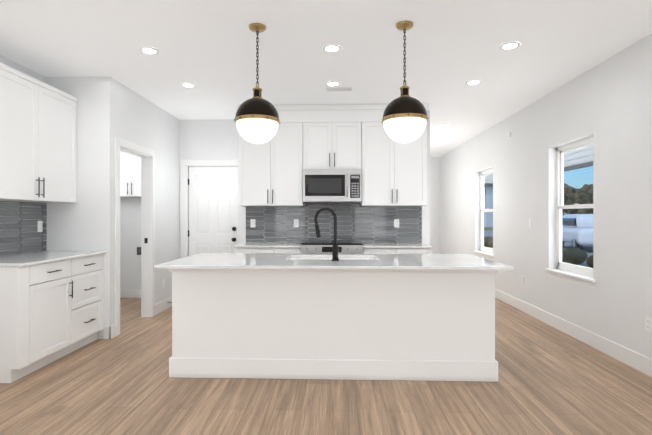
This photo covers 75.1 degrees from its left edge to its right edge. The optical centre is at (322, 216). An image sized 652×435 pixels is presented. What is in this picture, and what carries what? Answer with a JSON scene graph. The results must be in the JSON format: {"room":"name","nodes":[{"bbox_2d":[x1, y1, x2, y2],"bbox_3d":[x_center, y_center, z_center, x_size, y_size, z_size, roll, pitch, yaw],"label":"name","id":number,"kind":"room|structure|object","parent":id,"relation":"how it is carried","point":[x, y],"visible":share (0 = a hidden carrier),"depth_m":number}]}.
{"room":"kitchen","nodes":[
{"label":"kitchen","id":0,"kind":"room"},
{"bbox_2d":[0,55,45,255],"bbox_3d":[-3.079,-0.098,1.115,0.120,2.745,6.690,0,0,2],"label":"wall","id":1,"kind":"structure","parent":0,"point":[20,68],"depth_m":4.12},
{"bbox_2d":[0,201,46,255],"bbox_3d":[-2.920,0.106,3.864,0.008,0.500,1.177,0,0,2],"label":"backsplash","id":2,"kind":"structure","parent":1,"relation":"attached to","point":[19,234],"depth_m":4.10},
{"bbox_2d":[0,63,77,202],"bbox_3d":[-2.741,-0.695,3.868,0.365,1.097,1.159,0,0,2],"label":"upper cabinet","id":3,"kind":"object","parent":1,"relation":"attached to","point":[38,140],"visible":1,"depth_m":3.83},
{"bbox_2d":[37,221,42,231],"bbox_3d":[-2.894,0.099,4.345,0.008,0.115,0.070,0,0,2],"label":"electrical outlet plate","id":4,"kind":"object","parent":1,"relation":"attached to","point":[39,223],"depth_m":4.34},
{"bbox_2d":[46,77,98,338],"bbox_3d":[-3.123,-0.094,4.523,1.560,2.745,0.120,0,0,2],"label":"wall","id":5,"kind":"structure","parent":0,"point":[72,226],"depth_m":4.44},
{"bbox_2d":[120,198,140,288],"bbox_3d":[-3.047,-0.091,6.782,1.560,2.745,0.120,0,0,2],"label":"wall","id":6,"kind":"structure","parent":0,"point":[130,241],"depth_m":6.72},
{"bbox_2d":[120,151,140,197],"bbox_3d":[-2.891,-0.691,6.533,0.908,0.775,0.365,0,0,2],"label":"wall cabinet","id":7,"kind":"object","parent":6,"relation":"attached to","point":[130,175],"visible":0.27,"depth_m":6.39},
{"bbox_2d":[120,289,140,297],"bbox_3d":[-2.974,1.211,6.711,1.410,0.140,0.014,0,0,2],"label":"baseboard","id":8,"kind":"structure","parent":6,"relation":"attached to","point":[124,293],"depth_m":6.71},
{"bbox_2d":[137,247,140,254],"bbox_3d":[-2.879,0.541,6.707,0.120,0.120,0.012,0,0,2],"label":"outlet","id":9,"kind":"object","parent":6,"relation":"attached to","point":[138,250],"visible":0.48,"depth_m":6.70},
{"bbox_2d":[98,76,179,338],"bbox_3d":[-2.245,-0.092,5.624,0.120,2.745,2.380,0,0,2],"label":"wall","id":10,"kind":"structure","parent":0,"point":[126,113],"depth_m":5.08},
{"bbox_2d":[115,137,154,335],"bbox_3d":[-2.258,0.212,5.022,0.140,2.135,0.975,0,0,2],"label":"door frame","id":11,"kind":"structure","parent":10,"relation":"attached to","point":[146,155],"depth_m":5.41},
{"bbox_2d":[155,296,171,314],"bbox_3d":[-2.167,1.211,5.954,0.014,0.140,0.892,0,0,2],"label":"baseboard","id":12,"kind":"structure","parent":10,"relation":"attached to","point":[163,305],"depth_m":5.77},
{"bbox_2d":[180,119,237,158],"bbox_3d":[-1.597,-0.091,6.443,1.120,2.745,0.120,0,0,2],"label":"wall","id":13,"kind":"structure","parent":0,"point":[210,139],"depth_m":6.39},
{"bbox_2d":[180,159,237,257],"bbox_3d":[-1.649,0.209,6.435,0.985,2.145,0.138,0,0,2],"label":"door frame","id":14,"kind":"structure","parent":13,"relation":"attached to","point":[185,164],"depth_m":6.38},
{"bbox_2d":[188,167,237,255],"bbox_3d":[-1.656,0.258,6.389,0.773,2.030,0.105,0,0,2],"label":"door","id":15,"kind":"structure","parent":13,"relation":"in","point":[213,209],"depth_m":6.41},
{"bbox_2d":[0,298,651,434],"bbox_3d":[-0.569,1.308,4.155,6.750,0.060,12.940,0,0,2],"label":"floor","id":16,"kind":"structure","parent":0,"point":[552,380],"depth_m":3.00},
{"bbox_2d":[0,251,106,382],"bbox_3d":[-2.596,0.818,3.845,0.655,0.920,1.192,0,0,2],"label":"base cabinet","id":17,"kind":"object","parent":16,"relation":"on","point":[51,306],"visible":1,"depth_m":3.59},
{"bbox_2d":[234,243,300,253],"bbox_3d":[-0.678,0.820,5.559,0.838,0.920,0.637,0,0,2],"label":"base cabinet","id":18,"kind":"object","parent":16,"relation":"on","point":[269,248],"visible":0.1,"depth_m":5.28},
{"bbox_2d":[301,240,362,253],"bbox_3d":[0.121,0.802,5.466,0.756,0.956,0.749,0,0,2],"label":"range","id":19,"kind":"object","parent":16,"relation":"on","point":[325,246],"visible":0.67,"depth_m":5.16},
{"bbox_2d":[169,269,501,381],"bbox_3d":[0.082,0.830,3.725,2.588,0.896,0.800,0,0,2],"label":"kitchen island","id":20,"kind":"object","parent":16,"relation":"on","point":[418,317],"depth_m":3.34},
{"bbox_2d":[154,253,512,268],"bbox_3d":[0.078,0.369,3.606,2.608,0.023,1.055,0,0,2],"label":"island countertop","id":21,"kind":"structure","parent":20,"relation":"on","point":[201,260],"depth_m":3.32},
{"bbox_2d":[314,207,338,260],"bbox_3d":[0.032,0.139,3.495,0.207,0.435,0.110,0,0,2],"label":"faucet","id":22,"kind":"object","parent":21,"relation":"on","point":[335,250],"visible":1,"depth_m":3.46},
{"bbox_2d":[318,257,373,260],"bbox_3d":[0.083,0.490,3.753,0.802,0.242,0.442,0,0,2],"label":"sink","id":23,"kind":"object","parent":21,"relation":"in","point":[319,258],"depth_m":3.89},
{"bbox_2d":[363,243,433,253],"bbox_3d":[0.936,0.820,5.505,0.863,0.920,0.637,0,0,2],"label":"base cabinet","id":24,"kind":"object","parent":16,"relation":"on","point":[395,248],"visible":0.12,"depth_m":5.22},
{"bbox_2d":[0,0,651,156],"bbox_3d":[-0.569,-1.496,4.158,6.750,0.060,12.940,0,0,2],"label":"ceiling","id":25,"kind":"structure","parent":0,"point":[207,48],"depth_m":3.70},
{"bbox_2d":[139,47,158,54],"bbox_3d":[-1.529,-1.462,3.740,0.165,0.007,0.165,0,0,-43],"label":"recessed light","id":26,"kind":"object","parent":25,"relation":"in","point":[147,50],"depth_m":3.73},
{"bbox_2d":[180,83,195,87],"bbox_3d":[-1.496,-1.461,4.720,0.165,0.007,0.165,0,0,-43],"label":"recessed light","id":27,"kind":"object","parent":25,"relation":"in","point":[188,85],"depth_m":4.72},
{"bbox_2d":[234,23,279,143],"bbox_3d":[-0.504,-1.014,3.275,0.346,0.904,0.357,0,0,2],"label":"pendant light","id":28,"kind":"object","parent":25,"relation":"hanging from","point":[257,120],"visible":1,"depth_m":3.17},
{"bbox_2d":[322,44,340,51],"bbox_3d":[0.080,-1.462,3.686,0.165,0.007,0.165,0,0,-43],"label":"recessed light","id":29,"kind":"object","parent":25,"relation":"in","point":[337,48],"depth_m":3.68},
{"bbox_2d":[326,81,340,85],"bbox_3d":[0.113,-1.461,4.665,0.165,0.007,0.165,0,0,-43],"label":"recessed light","id":30,"kind":"object","parent":25,"relation":"in","point":[331,83],"depth_m":4.65},
{"bbox_2d":[326,88,352,90],"bbox_3d":[0.190,-1.461,4.873,0.300,0.006,0.120,0,0,2],"label":"ceiling vent","id":31,"kind":"object","parent":25,"relation":"in","point":[338,89],"visible":1,"depth_m":4.86},
{"bbox_2d":[382,21,428,142],"bbox_3d":[0.625,-1.014,3.237,0.346,0.904,0.357,0,0,2],"label":"pendant light","id":32,"kind":"object","parent":25,"relation":"hanging from","point":[405,118],"visible":1,"depth_m":3.13},
{"bbox_2d":[466,80,481,84],"bbox_3d":[1.643,-1.461,4.614,0.165,0.007,0.165,0,0,-43],"label":"recessed light","id":33,"kind":"object","parent":25,"relation":"in","point":[472,82],"depth_m":4.62},
{"bbox_2d":[500,42,520,49],"bbox_3d":[1.604,-1.462,3.634,0.165,0.007,0.165,0,0,-43],"label":"recessed light","id":34,"kind":"object","parent":25,"relation":"in","point":[510,45],"depth_m":3.62},
{"bbox_2d":[238,110,429,244],"bbox_3d":[0.149,-0.092,5.928,2.645,2.745,0.150,0,0,2],"label":"wall","id":35,"kind":"structure","parent":0,"point":[242,224],"depth_m":5.81},
{"bbox_2d":[250,219,255,226],"bbox_3d":[-0.966,0.090,5.876,0.070,0.115,0.008,0,0,2],"label":"electrical outlet plate","id":36,"kind":"object","parent":35,"relation":"attached to","point":[252,221],"depth_m":5.87},
{"bbox_2d":[237,105,304,205],"bbox_3d":[-0.676,-0.803,5.714,0.845,1.316,0.330,0,0,2],"label":"upper cabinet","id":37,"kind":"object","parent":35,"relation":"attached to","point":[270,172],"depth_m":5.55},
{"bbox_2d":[294,219,298,226],"bbox_3d":[-0.367,0.090,5.856,0.070,0.115,0.008,0,0,2],"label":"electrical outlet plate","id":38,"kind":"object","parent":35,"relation":"attached to","point":[296,221],"depth_m":5.85},
{"bbox_2d":[246,204,421,242],"bbox_3d":[0.144,0.089,5.848,2.429,0.537,0.008,0,0,2],"label":"backsplash","id":39,"kind":"structure","parent":35,"relation":"attached to","point":[368,224],"depth_m":5.84},
{"bbox_2d":[305,104,368,205],"bbox_3d":[0.128,-0.803,5.687,0.884,1.316,0.330,0,0,2],"label":"upper cabinet","id":40,"kind":"object","parent":35,"relation":"attached to","point":[337,136],"depth_m":5.52},
{"bbox_2d":[303,169,361,203],"bbox_3d":[0.126,-0.399,5.624,0.758,0.434,0.450,0,0,2],"label":"microwave","id":41,"kind":"object","parent":40,"relation":"attached to","point":[332,186],"visible":1,"depth_m":5.45},
{"bbox_2d":[394,219,398,227],"bbox_3d":[1.012,0.090,5.809,0.070,0.115,0.008,0,0,2],"label":"electrical outlet plate","id":42,"kind":"object","parent":35,"relation":"attached to","point":[396,221],"depth_m":5.81},
{"bbox_2d":[369,104,428,205],"bbox_3d":[0.932,-0.803,5.660,0.845,1.316,0.330,0,0,2],"label":"upper cabinet","id":43,"kind":"object","parent":35,"relation":"attached to","point":[397,171],"depth_m":5.50},
{"bbox_2d":[430,157,439,253],"bbox_3d":[1.002,-0.087,10.517,4.040,2.745,0.120,0,0,2],"label":"wall","id":44,"kind":"structure","parent":0,"point":[435,202],"depth_m":10.40},
{"bbox_2d":[484,145,592,185],"bbox_3d":[5.312,-1.148,7.311,4.772,0.260,13.000,0,0,2],"label":"roof","id":45,"kind":"structure","parent":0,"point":[575,158],"depth_m":8.34},
{"bbox_2d":[440,33,651,358],"bbox_3d":[2.729,-0.094,4.045,0.150,2.745,12.940,0,0,2],"label":"wall","id":46,"kind":"structure","parent":0,"point":[606,104],"depth_m":4.44},
{"bbox_2d":[473,251,493,260],"bbox_3d":[2.792,0.663,7.284,0.113,0.088,0.950,0,0,2],"label":"window sill","id":47,"kind":"structure","parent":46,"relation":"attached to","point":[486,255],"depth_m":7.21},
{"bbox_2d":[480,168,492,253],"bbox_3d":[2.866,-0.098,7.282,0.064,1.436,0.876,0,0,2],"label":"window","id":48,"kind":"structure","parent":46,"relation":"in","point":[482,211],"depth_m":7.64},
{"bbox_2d":[545,268,595,288],"bbox_3d":[2.701,0.660,4.605,0.113,0.088,0.950,0,0,2],"label":"window sill","id":49,"kind":"structure","parent":46,"relation":"attached to","point":[586,281],"depth_m":4.53},
{"bbox_2d":[495,289,651,376],"bbox_3d":[2.647,1.208,4.046,0.014,0.140,12.700,0,0,2],"label":"baseboard","id":50,"kind":"structure","parent":46,"relation":"attached to","point":[635,360],"depth_m":4.26},
{"bbox_2d":[556,136,592,276],"bbox_3d":[2.776,-0.101,4.604,0.064,1.436,0.876,0,0,2],"label":"window","id":51,"kind":"structure","parent":46,"relation":"in","point":[560,206],"depth_m":4.90},
{"bbox_2d":[645,316,651,332],"bbox_3d":[2.628,0.868,3.421,0.008,0.115,0.070,0,0,2],"label":"electrical outlet plate","id":52,"kind":"object","parent":46,"relation":"attached to","point":[648,323],"depth_m":3.42},
{"label":"outside","id":53,"kind":"structure","parent":0,"visible":0},
{"bbox_2d":[484,230,592,264],"bbox_3d":[84.919,1.624,107.172,157.140,0.150,300.000,0,0,2],"label":"ground","id":54,"kind":"structure","parent":53,"point":[585,248],"depth_m":20.66},
{"bbox_2d":[562,214,592,248],"bbox_3d":[11.651,0.663,18.601,1.850,1.560,4.500,0,0,17],"label":"car","id":55,"kind":"object","parent":54,"relation":"on","point":[574,235],"depth_m":17.36},
{"bbox_3d":[5.619,1.421,19.804,4.540,0.048,80.000,0,0,2],"label":"lawn","id":56,"kind":"structure","parent":54,"relation":"on","visible":0},
{"bbox_2d":[484,236,592,267],"bbox_3d":[7.265,1.118,13.519,0.915,0.538,16.288,0,0,2],"label":"bushes","id":57,"kind":"object","parent":56,"relation":"on","point":[583,254],"depth_m":11.91},
{"bbox_3d":[92.074,1.544,116.935,143.500,0.028,280.000,0,0,2],"label":"lawn","id":58,"kind":"structure","parent":54,"relation":"on","visible":0},
{"bbox_2d":[484,183,568,226],"bbox_3d":[28.033,-3.091,65.077,12.400,9.118,13.000,0,0,2],"label":"house","id":59,"kind":"structure","parent":58,"relation":"on","point":[487,200],"depth_m":59.23},
{"bbox_2d":[562,184,592,215],"bbox_3d":[86.492,-4.673,125.913,50.034,12.347,201.813,0,0,2],"label":"trees","id":60,"kind":"object","parent":58,"relation":"on","point":[572,198],"depth_m":124.06}
]}

